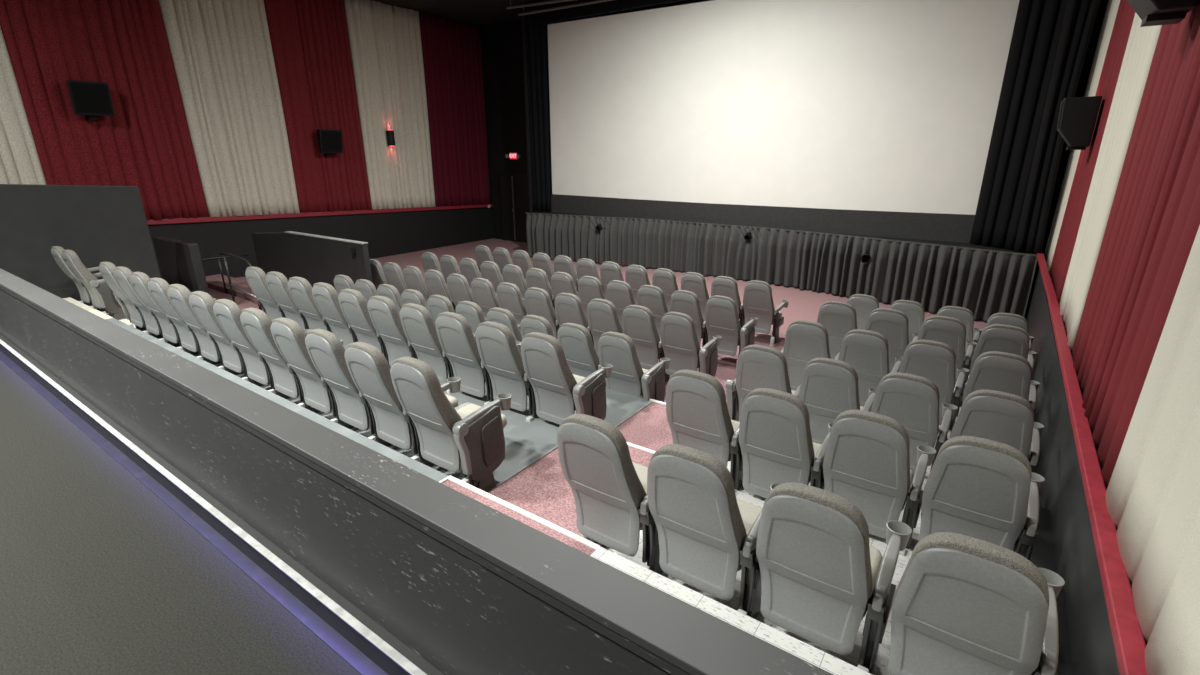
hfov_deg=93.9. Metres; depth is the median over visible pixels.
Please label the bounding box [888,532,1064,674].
chair
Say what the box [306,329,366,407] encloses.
chair back
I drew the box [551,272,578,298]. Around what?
chair
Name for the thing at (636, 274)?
cushion
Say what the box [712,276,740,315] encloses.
chair back
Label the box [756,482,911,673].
chair
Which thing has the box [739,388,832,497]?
chair
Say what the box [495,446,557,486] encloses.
trim
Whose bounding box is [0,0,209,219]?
curtain
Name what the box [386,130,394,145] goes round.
wall sconce
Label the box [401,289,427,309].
chair
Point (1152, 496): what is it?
curtain
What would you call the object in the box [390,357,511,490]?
chair
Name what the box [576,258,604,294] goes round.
chair
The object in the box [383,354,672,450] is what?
floor
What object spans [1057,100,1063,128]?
grille
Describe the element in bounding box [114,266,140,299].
cushion
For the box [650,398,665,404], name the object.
trim
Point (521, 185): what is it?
door
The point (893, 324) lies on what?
cushion
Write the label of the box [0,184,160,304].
wall
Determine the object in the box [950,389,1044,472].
chair
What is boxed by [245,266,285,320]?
chair
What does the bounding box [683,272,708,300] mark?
cushion
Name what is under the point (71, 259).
backrest
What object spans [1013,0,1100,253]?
drape
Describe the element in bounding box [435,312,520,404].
chair
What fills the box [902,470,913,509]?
seat cushion
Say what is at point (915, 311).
seat back
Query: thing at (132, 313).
chair
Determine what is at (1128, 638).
trim
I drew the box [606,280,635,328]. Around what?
chair
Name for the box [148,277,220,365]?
chair
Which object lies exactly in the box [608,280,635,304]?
cushion
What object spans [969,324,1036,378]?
chair
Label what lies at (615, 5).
valance
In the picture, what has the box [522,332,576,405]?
cushion
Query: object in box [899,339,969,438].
chair
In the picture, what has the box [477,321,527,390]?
cushion
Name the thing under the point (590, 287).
cushion
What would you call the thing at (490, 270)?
cushion
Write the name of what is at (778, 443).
cushion
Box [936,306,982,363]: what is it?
chair
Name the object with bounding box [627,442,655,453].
trim
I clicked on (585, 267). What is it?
chair backrest
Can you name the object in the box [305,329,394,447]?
chair
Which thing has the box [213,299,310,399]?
chair
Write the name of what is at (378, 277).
chair
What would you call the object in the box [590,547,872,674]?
tile strip
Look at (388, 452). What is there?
strip
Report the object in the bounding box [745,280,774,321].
chair back
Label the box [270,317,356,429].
chair
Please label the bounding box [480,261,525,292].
chair
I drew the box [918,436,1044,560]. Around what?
chair
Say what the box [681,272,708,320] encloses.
chair
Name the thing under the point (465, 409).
seat cushion
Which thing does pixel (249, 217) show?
trim
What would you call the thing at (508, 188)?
door
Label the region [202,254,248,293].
guard rail
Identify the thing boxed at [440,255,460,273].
chair backrest
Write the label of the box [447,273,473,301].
cushion
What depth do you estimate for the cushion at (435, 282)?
9.18 m
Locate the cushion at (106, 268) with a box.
[100,262,121,289]
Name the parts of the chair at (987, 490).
armrest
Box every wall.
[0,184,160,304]
[0,268,832,674]
[148,0,492,278]
[153,237,209,294]
[480,18,527,239]
[521,2,534,212]
[546,0,1107,255]
[1025,259,1147,674]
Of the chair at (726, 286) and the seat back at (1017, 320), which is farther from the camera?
the chair at (726, 286)
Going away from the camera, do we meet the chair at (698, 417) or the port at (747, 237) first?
the chair at (698, 417)
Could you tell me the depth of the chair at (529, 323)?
6.41 m
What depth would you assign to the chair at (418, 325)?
5.72 m
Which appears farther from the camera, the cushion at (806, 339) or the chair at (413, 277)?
the chair at (413, 277)
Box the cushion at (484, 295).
[472,278,499,307]
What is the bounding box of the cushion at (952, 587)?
[891,532,1048,641]
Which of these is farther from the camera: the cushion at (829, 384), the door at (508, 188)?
the door at (508, 188)
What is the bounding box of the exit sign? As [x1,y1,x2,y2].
[505,153,520,159]
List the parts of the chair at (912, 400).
armrest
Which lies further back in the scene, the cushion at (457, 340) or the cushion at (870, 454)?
the cushion at (457, 340)
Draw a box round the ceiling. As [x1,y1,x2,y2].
[372,0,538,24]
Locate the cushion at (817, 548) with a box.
[764,482,872,618]
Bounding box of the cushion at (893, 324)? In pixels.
[868,308,908,345]
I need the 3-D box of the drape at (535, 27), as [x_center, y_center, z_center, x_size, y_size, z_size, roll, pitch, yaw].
[-1.880,-6.458,16.066,0.902,5.560,0.108,11,21,30]
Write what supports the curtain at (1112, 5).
attached to the wall
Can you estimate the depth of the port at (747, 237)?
13.24 m
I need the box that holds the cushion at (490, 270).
[481,261,503,282]
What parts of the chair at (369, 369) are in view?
armrest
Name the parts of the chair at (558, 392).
armrest, panel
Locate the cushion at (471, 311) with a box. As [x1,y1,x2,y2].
[457,301,485,322]
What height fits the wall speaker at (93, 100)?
0.670 m
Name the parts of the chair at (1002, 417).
armrest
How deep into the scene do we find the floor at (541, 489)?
7.55 m
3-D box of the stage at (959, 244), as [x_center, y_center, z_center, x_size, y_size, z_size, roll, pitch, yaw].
[2.826,-2.055,13.633,12.350,1.260,1.189,12,22,33]
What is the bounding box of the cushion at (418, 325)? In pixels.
[401,303,446,365]
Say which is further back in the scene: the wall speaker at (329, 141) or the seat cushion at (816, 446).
the wall speaker at (329, 141)
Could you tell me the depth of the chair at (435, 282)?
9.18 m
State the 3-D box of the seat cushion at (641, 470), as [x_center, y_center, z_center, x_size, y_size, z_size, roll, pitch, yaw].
[0.192,0.939,3.463,0.470,0.093,0.480,12,22,33]
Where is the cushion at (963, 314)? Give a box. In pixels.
[936,306,973,341]
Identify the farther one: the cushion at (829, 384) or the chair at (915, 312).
the chair at (915, 312)
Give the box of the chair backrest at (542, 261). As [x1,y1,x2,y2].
[533,252,554,274]
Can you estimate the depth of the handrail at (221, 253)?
10.66 m
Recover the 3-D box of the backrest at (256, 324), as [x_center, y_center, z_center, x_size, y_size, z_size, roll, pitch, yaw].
[-3.037,0.031,5.209,0.491,0.670,0.315,12,22,33]
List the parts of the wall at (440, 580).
trim, board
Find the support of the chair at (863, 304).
on the floor at (541, 489)
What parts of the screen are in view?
screen masking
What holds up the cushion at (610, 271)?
on the chair at (609, 271)
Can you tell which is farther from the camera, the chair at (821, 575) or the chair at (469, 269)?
the chair at (469, 269)
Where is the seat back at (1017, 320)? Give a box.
[984,312,1027,330]
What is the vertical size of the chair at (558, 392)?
1.074 m
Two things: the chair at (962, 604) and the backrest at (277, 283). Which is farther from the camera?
the backrest at (277, 283)
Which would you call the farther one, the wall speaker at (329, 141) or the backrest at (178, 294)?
the wall speaker at (329, 141)
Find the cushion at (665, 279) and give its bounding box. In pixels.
[653,268,678,290]
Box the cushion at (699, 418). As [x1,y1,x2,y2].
[668,370,733,456]
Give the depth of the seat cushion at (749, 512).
3.16 m
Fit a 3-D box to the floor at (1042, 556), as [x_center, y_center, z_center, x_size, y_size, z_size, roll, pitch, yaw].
[2.870,1.617,3.746,0.228,0.649,3.804,12,22,33]
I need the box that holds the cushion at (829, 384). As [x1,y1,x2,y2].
[804,357,859,409]
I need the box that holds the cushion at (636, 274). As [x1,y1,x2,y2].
[627,265,650,284]
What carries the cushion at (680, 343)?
on the chair at (679, 340)
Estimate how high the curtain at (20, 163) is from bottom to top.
5.149 m
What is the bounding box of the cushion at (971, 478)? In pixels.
[921,436,1031,521]
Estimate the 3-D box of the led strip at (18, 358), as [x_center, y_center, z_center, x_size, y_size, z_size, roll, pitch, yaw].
[-5.315,0.174,5.111,15.380,0.006,0.011,12,22,33]
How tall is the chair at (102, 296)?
1.074 m
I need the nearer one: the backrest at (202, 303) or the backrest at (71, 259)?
the backrest at (202, 303)
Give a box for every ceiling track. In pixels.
[506,0,572,8]
[518,0,612,15]
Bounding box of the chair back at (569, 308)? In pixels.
[556,293,588,327]
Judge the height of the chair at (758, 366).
1.074 m
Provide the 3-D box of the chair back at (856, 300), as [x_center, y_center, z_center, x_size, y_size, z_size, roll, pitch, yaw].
[3.788,-0.315,8.089,0.491,0.670,0.315,12,22,33]
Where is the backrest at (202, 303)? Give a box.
[190,291,229,339]
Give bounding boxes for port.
[595,225,601,231]
[744,234,751,240]
[861,253,870,263]
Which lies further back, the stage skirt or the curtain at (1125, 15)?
the stage skirt
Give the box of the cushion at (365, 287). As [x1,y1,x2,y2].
[355,279,376,295]
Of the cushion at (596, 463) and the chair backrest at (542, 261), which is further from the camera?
the chair backrest at (542, 261)
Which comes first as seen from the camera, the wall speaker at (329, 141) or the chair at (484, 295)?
the chair at (484, 295)
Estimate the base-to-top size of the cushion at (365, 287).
0.670 m
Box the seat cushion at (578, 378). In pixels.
[573,374,585,407]
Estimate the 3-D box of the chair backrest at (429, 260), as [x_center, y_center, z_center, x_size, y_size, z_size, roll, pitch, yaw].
[-3.303,-1.389,11.211,0.491,0.670,0.315,12,22,33]
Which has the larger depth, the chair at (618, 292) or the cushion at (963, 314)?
the chair at (618, 292)
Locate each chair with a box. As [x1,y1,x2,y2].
[51,246,108,313]
[62,250,125,319]
[99,262,162,338]
[114,266,181,346]
[130,272,215,355]
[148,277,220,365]
[167,284,243,375]
[189,291,269,387]
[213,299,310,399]
[240,307,342,413]
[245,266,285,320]
[266,271,308,329]
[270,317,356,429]
[288,277,331,331]
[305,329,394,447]
[312,282,357,350]
[334,274,354,294]
[338,289,390,367]
[344,342,460,467]
[354,279,376,303]
[367,295,417,366]
[369,259,386,289]
[377,284,402,313]
[383,262,407,295]
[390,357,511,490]
[400,303,475,393]
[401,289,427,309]
[403,266,429,303]
[421,252,446,283]
[424,269,455,312]
[427,295,486,325]
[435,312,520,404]
[440,255,480,281]
[446,273,496,306]
[456,301,520,332]
[459,258,502,288]
[471,278,524,317]
[475,245,512,271]
[475,321,564,421]
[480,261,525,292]
[486,307,553,353]
[493,247,512,274]
[497,282,527,323]
[502,264,527,298]
[512,250,532,282]
[520,315,553,338]
[521,332,612,423]
[524,287,559,338]
[526,268,554,309]
[532,252,554,287]
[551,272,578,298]
[554,255,577,291]
[555,293,593,344]
[557,323,605,384]
[557,414,663,574]
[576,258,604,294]
[578,276,605,319]
[587,298,622,356]
[598,331,669,401]
[600,261,624,299]
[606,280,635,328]
[622,305,669,383]
[625,265,650,304]
[637,285,668,338]
[647,444,782,618]
[652,268,678,311]
[661,312,721,376]
[666,370,742,489]
[670,290,707,346]
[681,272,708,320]
[705,295,757,369]
[711,276,744,327]
[725,345,800,421]
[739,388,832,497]
[743,280,788,346]
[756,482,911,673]
[780,320,840,390]
[799,357,876,443]
[817,301,865,358]
[823,410,935,555]
[838,329,902,406]
[847,294,878,329]
[865,308,918,372]
[870,372,957,473]
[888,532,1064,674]
[890,300,924,343]
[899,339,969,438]
[917,315,976,400]
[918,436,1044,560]
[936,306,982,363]
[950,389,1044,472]
[961,351,1039,413]
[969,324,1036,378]
[984,312,1033,350]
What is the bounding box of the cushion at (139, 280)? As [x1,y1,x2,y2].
[131,272,158,306]
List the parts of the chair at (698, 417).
armrest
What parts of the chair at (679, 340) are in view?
armrest, panel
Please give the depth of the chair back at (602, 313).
7.36 m
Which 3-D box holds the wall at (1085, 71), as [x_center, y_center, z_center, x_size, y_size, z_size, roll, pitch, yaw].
[3.229,-4.861,13.211,12.560,6.850,0.080,12,22,33]
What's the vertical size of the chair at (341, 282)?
1.074 m
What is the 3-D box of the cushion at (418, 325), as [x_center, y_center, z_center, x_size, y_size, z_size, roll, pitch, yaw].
[-1.801,-0.047,5.828,0.491,0.670,0.315,12,22,33]
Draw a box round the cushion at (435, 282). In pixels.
[425,269,450,300]
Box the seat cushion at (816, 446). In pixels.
[807,442,821,482]
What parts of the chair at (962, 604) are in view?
armrest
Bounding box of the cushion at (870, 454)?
[831,410,909,511]
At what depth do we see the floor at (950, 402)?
6.14 m
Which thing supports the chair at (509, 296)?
on the floor at (541, 489)
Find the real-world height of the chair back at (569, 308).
0.670 m
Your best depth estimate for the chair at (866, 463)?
3.40 m
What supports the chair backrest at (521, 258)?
on the chair at (521, 258)
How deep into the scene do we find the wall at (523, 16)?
16.19 m
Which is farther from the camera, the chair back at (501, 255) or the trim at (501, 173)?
the trim at (501, 173)
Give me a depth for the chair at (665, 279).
9.72 m
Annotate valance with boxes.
[542,0,683,22]
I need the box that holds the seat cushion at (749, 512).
[737,499,762,534]
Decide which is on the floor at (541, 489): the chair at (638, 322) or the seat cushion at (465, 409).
the chair at (638, 322)
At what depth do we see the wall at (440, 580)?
2.12 m
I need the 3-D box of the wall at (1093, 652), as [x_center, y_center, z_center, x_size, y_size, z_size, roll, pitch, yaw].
[5.097,0.528,6.421,0.130,1.310,13.450,12,22,33]
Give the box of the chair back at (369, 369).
[346,342,409,425]
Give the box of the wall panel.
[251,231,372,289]
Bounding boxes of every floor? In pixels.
[0,351,387,674]
[96,309,559,491]
[205,274,257,301]
[208,238,986,555]
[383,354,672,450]
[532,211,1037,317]
[608,485,917,674]
[727,461,927,540]
[925,433,938,476]
[938,402,961,432]
[1030,461,1073,674]
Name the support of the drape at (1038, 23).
hanging from the ceiling
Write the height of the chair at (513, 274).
1.074 m
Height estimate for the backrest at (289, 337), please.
0.670 m
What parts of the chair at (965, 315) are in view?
armrest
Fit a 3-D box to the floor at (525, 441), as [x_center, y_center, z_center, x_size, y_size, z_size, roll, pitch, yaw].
[-4.314,0.233,7.090,9.210,0.106,1.424,12,22,33]
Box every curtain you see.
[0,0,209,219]
[0,27,46,184]
[158,0,299,216]
[264,0,371,212]
[344,0,435,209]
[419,12,490,206]
[1044,0,1119,270]
[1049,0,1134,303]
[1059,12,1161,350]
[1071,0,1199,486]
[1105,226,1199,674]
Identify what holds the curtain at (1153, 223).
attached to the wall
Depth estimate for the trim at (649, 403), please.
5.64 m
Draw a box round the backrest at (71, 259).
[62,250,97,281]
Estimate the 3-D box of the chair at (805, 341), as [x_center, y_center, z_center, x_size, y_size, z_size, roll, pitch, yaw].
[2.352,0.260,6.270,0.682,1.074,0.709,12,22,33]
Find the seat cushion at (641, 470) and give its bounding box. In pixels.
[632,462,647,526]
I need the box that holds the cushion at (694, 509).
[650,444,746,567]
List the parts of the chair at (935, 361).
armrest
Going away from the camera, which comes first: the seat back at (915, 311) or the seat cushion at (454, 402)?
the seat cushion at (454, 402)
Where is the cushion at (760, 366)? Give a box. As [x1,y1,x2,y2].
[739,345,791,393]
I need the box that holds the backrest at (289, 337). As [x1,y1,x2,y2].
[272,317,328,391]
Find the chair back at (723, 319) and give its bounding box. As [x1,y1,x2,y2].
[708,295,740,341]
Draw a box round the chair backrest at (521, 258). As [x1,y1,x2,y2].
[513,250,532,267]
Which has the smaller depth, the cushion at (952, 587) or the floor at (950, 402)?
the cushion at (952, 587)
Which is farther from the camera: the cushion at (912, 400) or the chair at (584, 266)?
the chair at (584, 266)
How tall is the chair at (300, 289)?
1.074 m
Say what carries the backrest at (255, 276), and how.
on the chair at (255, 276)
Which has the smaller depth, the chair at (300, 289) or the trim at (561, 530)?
the trim at (561, 530)
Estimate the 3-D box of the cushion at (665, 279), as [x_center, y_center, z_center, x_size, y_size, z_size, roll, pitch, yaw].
[1.175,-0.903,9.874,0.491,0.670,0.315,12,22,33]
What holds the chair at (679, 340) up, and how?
on the floor at (541, 489)
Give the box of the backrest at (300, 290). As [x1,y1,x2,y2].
[289,277,321,316]
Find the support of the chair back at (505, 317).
on the chair at (505, 317)
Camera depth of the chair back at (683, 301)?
7.98 m
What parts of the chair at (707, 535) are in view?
armrest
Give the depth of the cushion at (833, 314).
6.74 m
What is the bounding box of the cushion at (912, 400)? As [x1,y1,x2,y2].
[870,372,939,447]
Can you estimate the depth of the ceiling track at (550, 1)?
14.48 m
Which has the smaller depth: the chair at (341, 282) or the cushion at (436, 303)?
the cushion at (436, 303)
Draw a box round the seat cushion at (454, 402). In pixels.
[445,394,457,407]
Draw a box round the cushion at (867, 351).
[843,329,888,373]
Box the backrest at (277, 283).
[266,271,298,310]
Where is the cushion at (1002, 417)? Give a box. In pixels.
[950,389,1033,454]
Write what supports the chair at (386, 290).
on the floor at (541, 489)
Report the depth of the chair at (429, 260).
11.01 m
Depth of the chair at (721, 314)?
7.79 m
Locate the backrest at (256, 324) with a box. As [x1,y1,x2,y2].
[241,307,286,362]
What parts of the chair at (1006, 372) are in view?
armrest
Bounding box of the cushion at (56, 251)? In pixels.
[51,246,64,260]
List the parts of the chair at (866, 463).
armrest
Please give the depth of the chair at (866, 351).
5.63 m
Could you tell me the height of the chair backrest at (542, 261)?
0.670 m
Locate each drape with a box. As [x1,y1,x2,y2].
[518,0,550,211]
[970,0,1067,249]
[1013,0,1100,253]
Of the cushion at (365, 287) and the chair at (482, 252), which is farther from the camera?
the chair at (482, 252)
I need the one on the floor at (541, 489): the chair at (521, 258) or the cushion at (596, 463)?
the chair at (521, 258)
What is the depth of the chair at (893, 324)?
6.47 m
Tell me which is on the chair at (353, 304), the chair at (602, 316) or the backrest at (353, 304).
the backrest at (353, 304)
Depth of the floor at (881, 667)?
3.18 m
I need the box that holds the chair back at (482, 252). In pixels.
[475,245,493,261]
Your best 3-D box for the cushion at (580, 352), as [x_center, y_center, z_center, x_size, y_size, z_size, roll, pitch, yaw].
[-0.219,0.138,6.326,0.491,0.670,0.315,12,22,33]
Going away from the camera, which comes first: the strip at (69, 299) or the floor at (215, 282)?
the strip at (69, 299)
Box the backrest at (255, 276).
[246,266,276,303]
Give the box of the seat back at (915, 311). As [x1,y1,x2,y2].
[890,300,924,320]
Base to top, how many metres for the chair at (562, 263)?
1.074 m
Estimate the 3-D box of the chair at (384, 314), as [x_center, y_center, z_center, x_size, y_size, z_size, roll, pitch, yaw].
[-2.118,0.004,6.315,0.588,1.074,0.726,12,22,33]
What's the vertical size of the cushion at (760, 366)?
0.670 m
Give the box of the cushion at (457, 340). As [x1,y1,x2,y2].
[437,312,484,377]
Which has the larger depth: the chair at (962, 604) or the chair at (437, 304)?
the chair at (437, 304)
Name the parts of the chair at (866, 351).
armrest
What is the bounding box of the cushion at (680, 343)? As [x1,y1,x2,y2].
[662,312,700,364]
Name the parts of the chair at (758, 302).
armrest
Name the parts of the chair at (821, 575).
armrest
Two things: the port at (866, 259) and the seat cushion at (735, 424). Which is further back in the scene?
the port at (866, 259)
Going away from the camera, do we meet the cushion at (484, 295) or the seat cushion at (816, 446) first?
the seat cushion at (816, 446)
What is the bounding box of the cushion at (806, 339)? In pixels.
[787,320,830,358]
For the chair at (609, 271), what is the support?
on the floor at (541, 489)
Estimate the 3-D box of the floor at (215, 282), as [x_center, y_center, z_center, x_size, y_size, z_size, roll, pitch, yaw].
[-7.124,-0.861,11.729,4.995,0.250,0.570,12,22,33]
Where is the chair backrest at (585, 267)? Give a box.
[577,258,600,281]
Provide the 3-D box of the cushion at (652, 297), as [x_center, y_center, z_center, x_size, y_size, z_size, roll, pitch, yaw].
[0.816,-0.480,8.452,0.491,0.670,0.315,12,22,33]
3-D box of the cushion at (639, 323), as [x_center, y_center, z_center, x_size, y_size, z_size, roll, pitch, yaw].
[0.544,-0.112,7.209,0.491,0.670,0.315,12,22,33]
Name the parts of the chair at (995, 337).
armrest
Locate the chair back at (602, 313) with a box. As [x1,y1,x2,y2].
[588,298,622,333]
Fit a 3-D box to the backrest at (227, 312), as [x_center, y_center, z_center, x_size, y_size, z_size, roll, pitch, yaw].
[-3.494,-0.070,5.516,0.491,0.670,0.315,12,22,33]
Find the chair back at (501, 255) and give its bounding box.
[494,247,512,263]
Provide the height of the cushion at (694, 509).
0.670 m
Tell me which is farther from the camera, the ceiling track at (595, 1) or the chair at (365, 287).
the ceiling track at (595, 1)
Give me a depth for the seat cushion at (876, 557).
2.78 m
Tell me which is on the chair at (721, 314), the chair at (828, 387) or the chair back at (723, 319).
the chair back at (723, 319)
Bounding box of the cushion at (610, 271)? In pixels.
[601,261,624,281]
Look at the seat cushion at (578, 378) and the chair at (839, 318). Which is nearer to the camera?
the seat cushion at (578, 378)
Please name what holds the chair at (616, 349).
on the floor at (541, 489)
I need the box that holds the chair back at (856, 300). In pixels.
[847,294,878,307]
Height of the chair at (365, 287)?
1.074 m
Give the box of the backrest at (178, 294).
[168,284,202,326]
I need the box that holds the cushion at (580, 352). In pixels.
[559,323,599,368]
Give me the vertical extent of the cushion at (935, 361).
0.670 m
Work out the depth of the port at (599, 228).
15.33 m
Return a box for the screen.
[547,0,1018,242]
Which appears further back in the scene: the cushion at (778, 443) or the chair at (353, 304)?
the chair at (353, 304)
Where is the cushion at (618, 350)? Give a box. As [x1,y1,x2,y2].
[600,331,643,391]
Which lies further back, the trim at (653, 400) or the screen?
the screen
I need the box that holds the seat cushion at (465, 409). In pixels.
[454,402,506,427]
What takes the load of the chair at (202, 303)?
on the floor at (525, 441)
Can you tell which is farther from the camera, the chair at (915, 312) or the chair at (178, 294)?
the chair at (915, 312)
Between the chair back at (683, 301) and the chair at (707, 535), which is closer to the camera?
the chair at (707, 535)
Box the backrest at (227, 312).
[214,299,265,364]
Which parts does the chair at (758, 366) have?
armrest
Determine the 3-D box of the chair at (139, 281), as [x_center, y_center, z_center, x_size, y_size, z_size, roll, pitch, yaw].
[-5.184,-0.322,6.922,0.588,1.074,0.726,12,22,33]
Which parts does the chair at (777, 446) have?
armrest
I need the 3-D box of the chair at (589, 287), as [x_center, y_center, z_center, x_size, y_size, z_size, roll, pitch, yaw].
[0.041,-0.530,9.245,0.588,1.074,0.726,12,22,33]
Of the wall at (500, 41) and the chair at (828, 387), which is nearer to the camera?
the chair at (828, 387)
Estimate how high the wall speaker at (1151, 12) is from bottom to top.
0.610 m
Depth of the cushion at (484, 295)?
8.57 m
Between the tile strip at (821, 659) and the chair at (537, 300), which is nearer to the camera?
the tile strip at (821, 659)
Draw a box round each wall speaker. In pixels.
[67,80,114,119]
[316,129,342,155]
[1057,96,1101,149]
[1127,0,1198,26]
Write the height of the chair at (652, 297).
1.074 m
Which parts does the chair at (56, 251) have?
armrest, armrest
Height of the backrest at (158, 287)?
0.670 m
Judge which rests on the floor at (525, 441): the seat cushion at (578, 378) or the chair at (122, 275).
the chair at (122, 275)
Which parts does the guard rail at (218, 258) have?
rail, post, rail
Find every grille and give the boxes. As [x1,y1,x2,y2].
[321,131,341,151]
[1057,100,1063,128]
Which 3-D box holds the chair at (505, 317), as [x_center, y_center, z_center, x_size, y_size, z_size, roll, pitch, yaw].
[-0.994,0.089,7.119,0.588,1.074,0.726,12,22,33]
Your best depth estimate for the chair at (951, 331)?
6.16 m
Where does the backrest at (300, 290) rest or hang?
on the chair at (300, 289)
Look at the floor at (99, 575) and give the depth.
2.62 m
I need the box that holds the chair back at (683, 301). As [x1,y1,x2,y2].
[672,290,703,334]
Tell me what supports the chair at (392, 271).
on the floor at (541, 489)
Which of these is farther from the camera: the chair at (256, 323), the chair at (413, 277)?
the chair at (413, 277)
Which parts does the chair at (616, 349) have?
armrest, panel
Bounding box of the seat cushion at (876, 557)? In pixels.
[864,546,882,615]
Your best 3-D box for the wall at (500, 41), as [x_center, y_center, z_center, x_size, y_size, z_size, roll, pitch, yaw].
[2.547,-5.311,15.039,15.780,7.150,0.200,12,22,33]
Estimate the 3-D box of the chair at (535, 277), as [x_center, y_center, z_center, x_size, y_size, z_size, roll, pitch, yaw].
[-0.874,-0.732,9.858,0.588,1.074,0.726,12,22,33]
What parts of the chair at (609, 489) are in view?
armrest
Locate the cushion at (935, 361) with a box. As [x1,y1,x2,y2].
[899,339,955,403]
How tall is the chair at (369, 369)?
1.074 m
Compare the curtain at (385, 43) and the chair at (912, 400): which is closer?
the chair at (912, 400)
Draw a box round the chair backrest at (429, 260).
[422,252,441,272]
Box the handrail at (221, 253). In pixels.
[220,252,262,310]
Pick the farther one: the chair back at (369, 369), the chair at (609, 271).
the chair at (609, 271)
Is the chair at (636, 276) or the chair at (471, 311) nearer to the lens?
the chair at (471, 311)
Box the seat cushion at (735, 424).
[728,420,739,457]
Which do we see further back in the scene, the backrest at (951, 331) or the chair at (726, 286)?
the chair at (726, 286)
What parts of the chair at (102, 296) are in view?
panel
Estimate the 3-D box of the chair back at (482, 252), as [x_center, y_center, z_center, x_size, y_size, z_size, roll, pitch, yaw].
[-2.485,-1.711,12.327,0.491,0.670,0.315,12,22,33]
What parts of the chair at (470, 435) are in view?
armrest, panel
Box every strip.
[18,358,410,674]
[62,297,112,318]
[105,318,447,481]
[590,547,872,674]
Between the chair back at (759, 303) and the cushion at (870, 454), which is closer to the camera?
the cushion at (870, 454)
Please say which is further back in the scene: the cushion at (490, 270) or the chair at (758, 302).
the cushion at (490, 270)
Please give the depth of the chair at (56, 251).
8.57 m
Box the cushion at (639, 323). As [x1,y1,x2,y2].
[624,305,659,355]
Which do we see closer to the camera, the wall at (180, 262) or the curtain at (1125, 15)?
the curtain at (1125, 15)
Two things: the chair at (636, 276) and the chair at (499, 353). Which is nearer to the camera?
the chair at (499, 353)
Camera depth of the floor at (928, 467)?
4.96 m
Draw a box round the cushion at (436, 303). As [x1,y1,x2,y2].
[428,295,454,312]
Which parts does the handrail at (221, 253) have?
post, rail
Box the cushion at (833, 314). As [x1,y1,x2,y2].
[820,301,856,328]
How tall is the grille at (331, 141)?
0.500 m
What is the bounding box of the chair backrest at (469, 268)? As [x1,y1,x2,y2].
[460,258,481,277]
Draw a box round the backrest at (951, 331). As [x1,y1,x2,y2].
[917,315,965,367]
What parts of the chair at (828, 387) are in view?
armrest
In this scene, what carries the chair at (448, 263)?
on the floor at (541, 489)
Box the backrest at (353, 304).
[339,289,381,345]
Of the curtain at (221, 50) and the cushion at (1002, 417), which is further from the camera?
the curtain at (221, 50)
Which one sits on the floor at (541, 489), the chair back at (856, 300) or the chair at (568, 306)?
the chair at (568, 306)
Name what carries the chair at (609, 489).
on the floor at (881, 667)
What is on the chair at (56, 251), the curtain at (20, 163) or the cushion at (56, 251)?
the cushion at (56, 251)
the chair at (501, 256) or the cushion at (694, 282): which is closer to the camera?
the cushion at (694, 282)
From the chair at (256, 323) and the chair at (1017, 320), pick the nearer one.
the chair at (256, 323)
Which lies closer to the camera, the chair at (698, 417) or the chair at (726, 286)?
the chair at (698, 417)
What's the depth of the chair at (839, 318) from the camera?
6.79 m
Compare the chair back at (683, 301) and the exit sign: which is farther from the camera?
the exit sign
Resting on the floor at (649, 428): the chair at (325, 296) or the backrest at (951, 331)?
the chair at (325, 296)
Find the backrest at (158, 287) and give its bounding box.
[149,277,180,317]
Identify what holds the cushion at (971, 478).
on the chair at (987, 490)
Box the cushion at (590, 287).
[579,276,605,299]
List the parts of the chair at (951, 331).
armrest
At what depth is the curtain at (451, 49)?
17.89 m
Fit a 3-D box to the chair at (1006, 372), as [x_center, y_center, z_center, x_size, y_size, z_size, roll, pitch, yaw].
[3.785,0.576,5.311,0.588,1.074,0.726,12,22,33]
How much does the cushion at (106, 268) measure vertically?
0.670 m
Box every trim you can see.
[147,204,491,224]
[447,475,600,549]
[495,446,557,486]
[499,172,527,239]
[615,401,651,426]
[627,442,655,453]
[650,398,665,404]
[1037,253,1146,674]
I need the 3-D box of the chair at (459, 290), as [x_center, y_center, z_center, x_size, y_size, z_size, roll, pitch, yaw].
[-2.061,-0.565,9.228,0.588,1.074,0.726,12,22,33]
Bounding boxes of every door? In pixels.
[502,175,516,240]
[514,175,529,241]
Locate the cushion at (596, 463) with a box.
[559,414,646,525]
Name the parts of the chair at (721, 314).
armrest, panel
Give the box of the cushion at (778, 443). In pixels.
[744,388,814,481]
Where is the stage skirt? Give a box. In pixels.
[525,212,1036,321]
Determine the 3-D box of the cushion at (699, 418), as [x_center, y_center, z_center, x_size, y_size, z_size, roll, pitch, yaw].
[0.737,0.529,4.089,0.491,0.670,0.315,12,22,33]
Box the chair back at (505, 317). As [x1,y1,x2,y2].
[488,307,521,341]
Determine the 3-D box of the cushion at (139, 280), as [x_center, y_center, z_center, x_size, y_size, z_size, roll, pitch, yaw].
[-5.325,-0.474,6.742,0.491,0.670,0.315,12,22,33]
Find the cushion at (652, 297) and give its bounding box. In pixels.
[639,285,668,313]
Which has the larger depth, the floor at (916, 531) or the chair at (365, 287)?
the chair at (365, 287)
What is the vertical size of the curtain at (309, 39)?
5.421 m
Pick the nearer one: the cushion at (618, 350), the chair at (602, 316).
the cushion at (618, 350)
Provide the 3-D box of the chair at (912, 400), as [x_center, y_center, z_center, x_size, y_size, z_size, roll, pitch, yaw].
[2.568,0.723,4.626,0.588,1.074,0.726,12,22,33]
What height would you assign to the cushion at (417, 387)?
0.670 m
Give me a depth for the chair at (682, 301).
8.00 m
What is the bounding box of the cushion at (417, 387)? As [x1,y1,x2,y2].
[392,357,461,430]
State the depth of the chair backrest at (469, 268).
10.40 m

